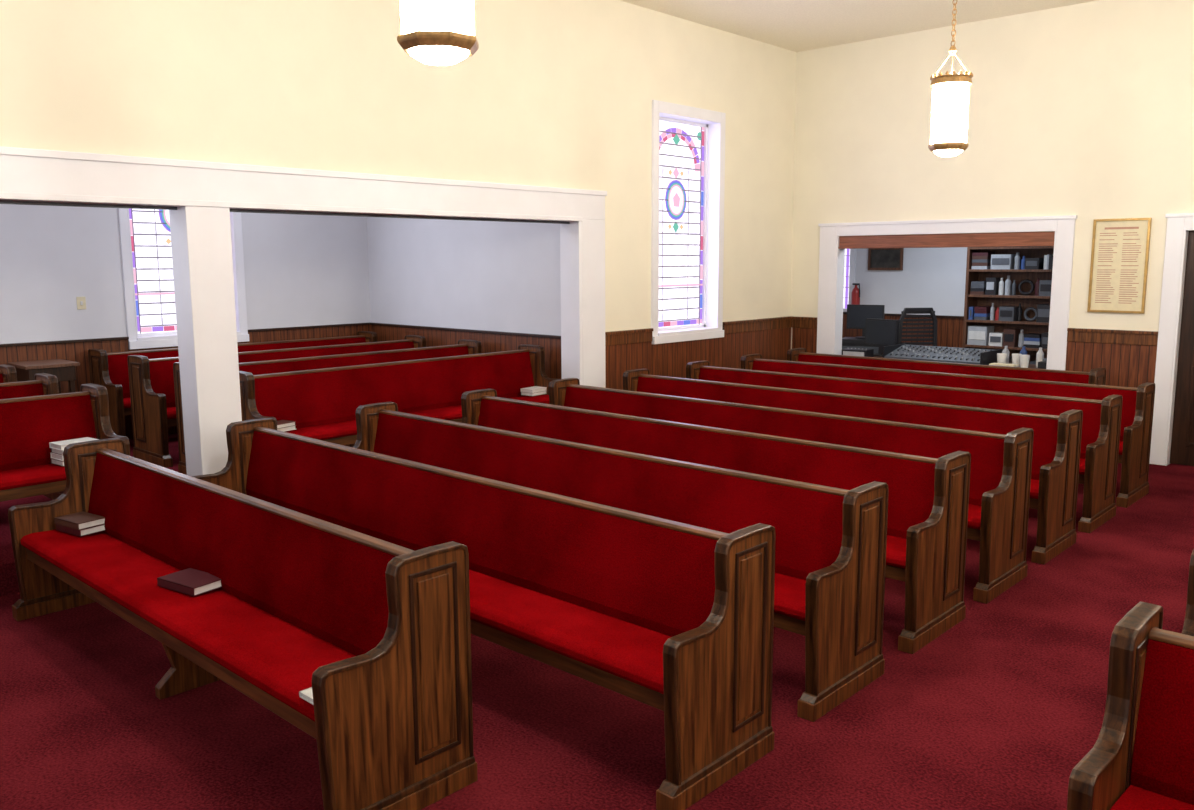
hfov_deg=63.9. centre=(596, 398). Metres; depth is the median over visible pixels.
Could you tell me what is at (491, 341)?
wainscot
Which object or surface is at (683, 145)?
window
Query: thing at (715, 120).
trim
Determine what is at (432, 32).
pendant lamp
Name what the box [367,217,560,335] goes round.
wall
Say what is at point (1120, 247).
framed document
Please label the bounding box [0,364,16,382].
pew
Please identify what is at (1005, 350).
water bottle
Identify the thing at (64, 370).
side table
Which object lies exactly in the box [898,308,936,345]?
office chair
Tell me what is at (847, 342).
equipment rack
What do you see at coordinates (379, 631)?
pew
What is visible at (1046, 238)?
header
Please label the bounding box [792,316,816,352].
wainscot
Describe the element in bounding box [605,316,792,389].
wainscot
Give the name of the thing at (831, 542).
pew
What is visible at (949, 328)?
wainscot
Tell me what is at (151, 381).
pew
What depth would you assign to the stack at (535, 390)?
9.15 m
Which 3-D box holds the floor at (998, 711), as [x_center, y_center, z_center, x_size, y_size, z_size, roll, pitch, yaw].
[1.961,1.372,4.439,10.150,0.100,12.010,7,11,42]
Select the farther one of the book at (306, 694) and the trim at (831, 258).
the trim at (831, 258)
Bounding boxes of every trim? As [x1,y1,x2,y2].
[0,146,606,475]
[118,208,248,348]
[651,100,725,343]
[816,215,1077,369]
[1149,213,1193,465]
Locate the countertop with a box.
[873,356,1037,368]
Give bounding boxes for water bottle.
[1002,346,1008,363]
[1020,346,1026,354]
[1036,347,1043,367]
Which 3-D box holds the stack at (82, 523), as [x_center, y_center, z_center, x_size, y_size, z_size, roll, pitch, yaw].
[-2.870,0.697,5.324,0.244,0.072,0.164,5,10,32]
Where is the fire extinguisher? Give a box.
[851,283,859,304]
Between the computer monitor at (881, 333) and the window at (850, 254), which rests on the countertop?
the computer monitor at (881, 333)
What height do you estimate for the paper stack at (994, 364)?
0.058 m
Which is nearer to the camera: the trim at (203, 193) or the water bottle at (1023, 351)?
the trim at (203, 193)
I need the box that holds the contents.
[967,252,1052,364]
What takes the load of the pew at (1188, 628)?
on the floor at (998, 711)
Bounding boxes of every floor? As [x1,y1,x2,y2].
[0,433,178,596]
[0,463,1193,809]
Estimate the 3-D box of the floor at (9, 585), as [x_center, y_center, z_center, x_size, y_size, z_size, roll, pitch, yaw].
[-4.001,0.812,7.805,3.670,0.300,7.700,7,11,42]
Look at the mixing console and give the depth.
10.74 m
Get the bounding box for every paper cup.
[997,353,1006,362]
[1012,353,1021,366]
[1020,355,1029,367]
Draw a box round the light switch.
[76,297,85,309]
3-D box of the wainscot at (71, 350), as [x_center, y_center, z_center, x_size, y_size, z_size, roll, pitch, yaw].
[-5.295,0.001,8.829,0.040,1.025,7.600,7,11,42]
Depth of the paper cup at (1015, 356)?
10.16 m
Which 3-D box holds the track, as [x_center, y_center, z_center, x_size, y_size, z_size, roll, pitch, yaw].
[-2.568,-1.275,6.468,0.040,0.020,6.760,7,11,42]
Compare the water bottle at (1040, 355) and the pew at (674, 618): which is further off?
the water bottle at (1040, 355)
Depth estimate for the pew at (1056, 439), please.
6.80 m
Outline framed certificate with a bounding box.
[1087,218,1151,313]
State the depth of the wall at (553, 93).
7.58 m
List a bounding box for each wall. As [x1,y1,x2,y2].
[0,0,796,331]
[0,204,370,343]
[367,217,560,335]
[790,0,1193,348]
[843,247,966,315]
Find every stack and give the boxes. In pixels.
[49,437,98,465]
[54,511,104,536]
[277,420,295,431]
[521,386,546,395]
[989,363,1018,366]
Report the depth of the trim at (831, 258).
10.24 m
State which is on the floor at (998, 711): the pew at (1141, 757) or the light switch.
the pew at (1141, 757)
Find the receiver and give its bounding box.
[842,348,873,356]
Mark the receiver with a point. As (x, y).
(866, 352)
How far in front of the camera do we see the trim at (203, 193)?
6.46 m
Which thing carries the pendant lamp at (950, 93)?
hanging from the ceiling
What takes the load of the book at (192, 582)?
in the pew at (379, 631)
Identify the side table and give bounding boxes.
[8,359,79,393]
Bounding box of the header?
[838,231,1054,248]
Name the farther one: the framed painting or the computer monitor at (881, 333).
the framed painting
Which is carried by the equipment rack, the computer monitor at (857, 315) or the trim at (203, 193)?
the computer monitor at (857, 315)
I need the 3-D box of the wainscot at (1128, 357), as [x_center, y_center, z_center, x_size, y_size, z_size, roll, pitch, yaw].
[4.993,-0.041,9.360,0.800,1.265,0.045,7,11,42]
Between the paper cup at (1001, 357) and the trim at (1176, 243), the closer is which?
the trim at (1176, 243)
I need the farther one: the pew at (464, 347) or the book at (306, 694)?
the pew at (464, 347)
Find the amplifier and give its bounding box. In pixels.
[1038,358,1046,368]
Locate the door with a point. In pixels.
(1182, 440)
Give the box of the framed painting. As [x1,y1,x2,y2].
[868,248,903,269]
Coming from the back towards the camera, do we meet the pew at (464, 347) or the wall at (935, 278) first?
the wall at (935, 278)
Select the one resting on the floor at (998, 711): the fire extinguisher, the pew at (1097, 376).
the pew at (1097, 376)
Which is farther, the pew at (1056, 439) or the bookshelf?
the bookshelf
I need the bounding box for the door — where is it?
[1170,231,1193,465]
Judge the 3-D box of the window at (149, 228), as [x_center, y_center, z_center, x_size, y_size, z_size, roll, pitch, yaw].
[-4.323,-1.654,9.872,0.050,1.975,1.060,7,11,42]
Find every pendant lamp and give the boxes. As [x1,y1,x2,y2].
[397,0,478,64]
[928,0,972,156]
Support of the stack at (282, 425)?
in the pew at (323, 404)
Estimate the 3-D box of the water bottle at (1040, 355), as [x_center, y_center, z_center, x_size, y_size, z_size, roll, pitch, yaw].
[4.727,-0.436,10.203,0.074,0.215,0.074,7,11,42]
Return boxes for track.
[0,200,569,223]
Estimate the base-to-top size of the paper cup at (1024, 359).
0.150 m
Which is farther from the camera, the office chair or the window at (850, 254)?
the window at (850, 254)
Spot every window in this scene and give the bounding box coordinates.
[129,209,176,336]
[659,117,707,330]
[843,249,855,308]
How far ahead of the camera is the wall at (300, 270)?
9.32 m
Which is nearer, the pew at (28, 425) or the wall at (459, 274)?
the pew at (28, 425)
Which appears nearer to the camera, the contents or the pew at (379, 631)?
the pew at (379, 631)
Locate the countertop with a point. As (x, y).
(1029, 365)
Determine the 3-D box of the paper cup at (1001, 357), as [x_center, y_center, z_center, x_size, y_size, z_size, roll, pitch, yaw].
[4.330,-0.406,10.235,0.100,0.150,0.100,7,11,42]
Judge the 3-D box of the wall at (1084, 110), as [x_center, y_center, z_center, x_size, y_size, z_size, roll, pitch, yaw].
[6.079,-1.456,8.266,10.000,4.370,0.150,7,11,42]
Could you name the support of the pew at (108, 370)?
on the floor at (9, 585)
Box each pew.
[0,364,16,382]
[0,373,63,499]
[0,383,129,501]
[8,438,477,809]
[88,331,376,435]
[127,335,425,467]
[173,339,481,474]
[191,418,775,809]
[239,344,557,444]
[353,402,888,721]
[461,389,970,653]
[549,378,1033,603]
[623,369,1082,563]
[686,361,1122,532]
[741,354,1154,507]
[787,348,1105,384]
[1067,602,1193,809]
[1182,549,1193,635]
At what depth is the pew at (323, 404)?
8.08 m
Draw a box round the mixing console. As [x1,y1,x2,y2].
[882,344,1001,364]
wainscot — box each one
[0,322,371,438]
[370,323,561,378]
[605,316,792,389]
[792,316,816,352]
[842,312,963,347]
[1065,328,1157,387]
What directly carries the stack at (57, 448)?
in the pew at (28, 425)
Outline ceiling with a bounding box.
[620,0,1097,51]
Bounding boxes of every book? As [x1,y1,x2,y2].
[157,568,221,595]
[299,687,313,704]
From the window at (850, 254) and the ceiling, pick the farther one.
the window at (850, 254)
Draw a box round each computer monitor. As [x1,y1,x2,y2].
[846,304,884,338]
[865,318,898,356]
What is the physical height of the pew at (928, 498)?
0.936 m
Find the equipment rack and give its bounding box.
[842,337,878,352]
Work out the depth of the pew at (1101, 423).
7.51 m
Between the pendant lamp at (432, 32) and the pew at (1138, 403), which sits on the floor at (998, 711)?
the pew at (1138, 403)
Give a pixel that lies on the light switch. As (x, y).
(81, 301)
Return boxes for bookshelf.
[962,246,1053,359]
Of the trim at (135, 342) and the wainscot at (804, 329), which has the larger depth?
the wainscot at (804, 329)
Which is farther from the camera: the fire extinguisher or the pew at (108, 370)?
the fire extinguisher
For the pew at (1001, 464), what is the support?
on the floor at (998, 711)

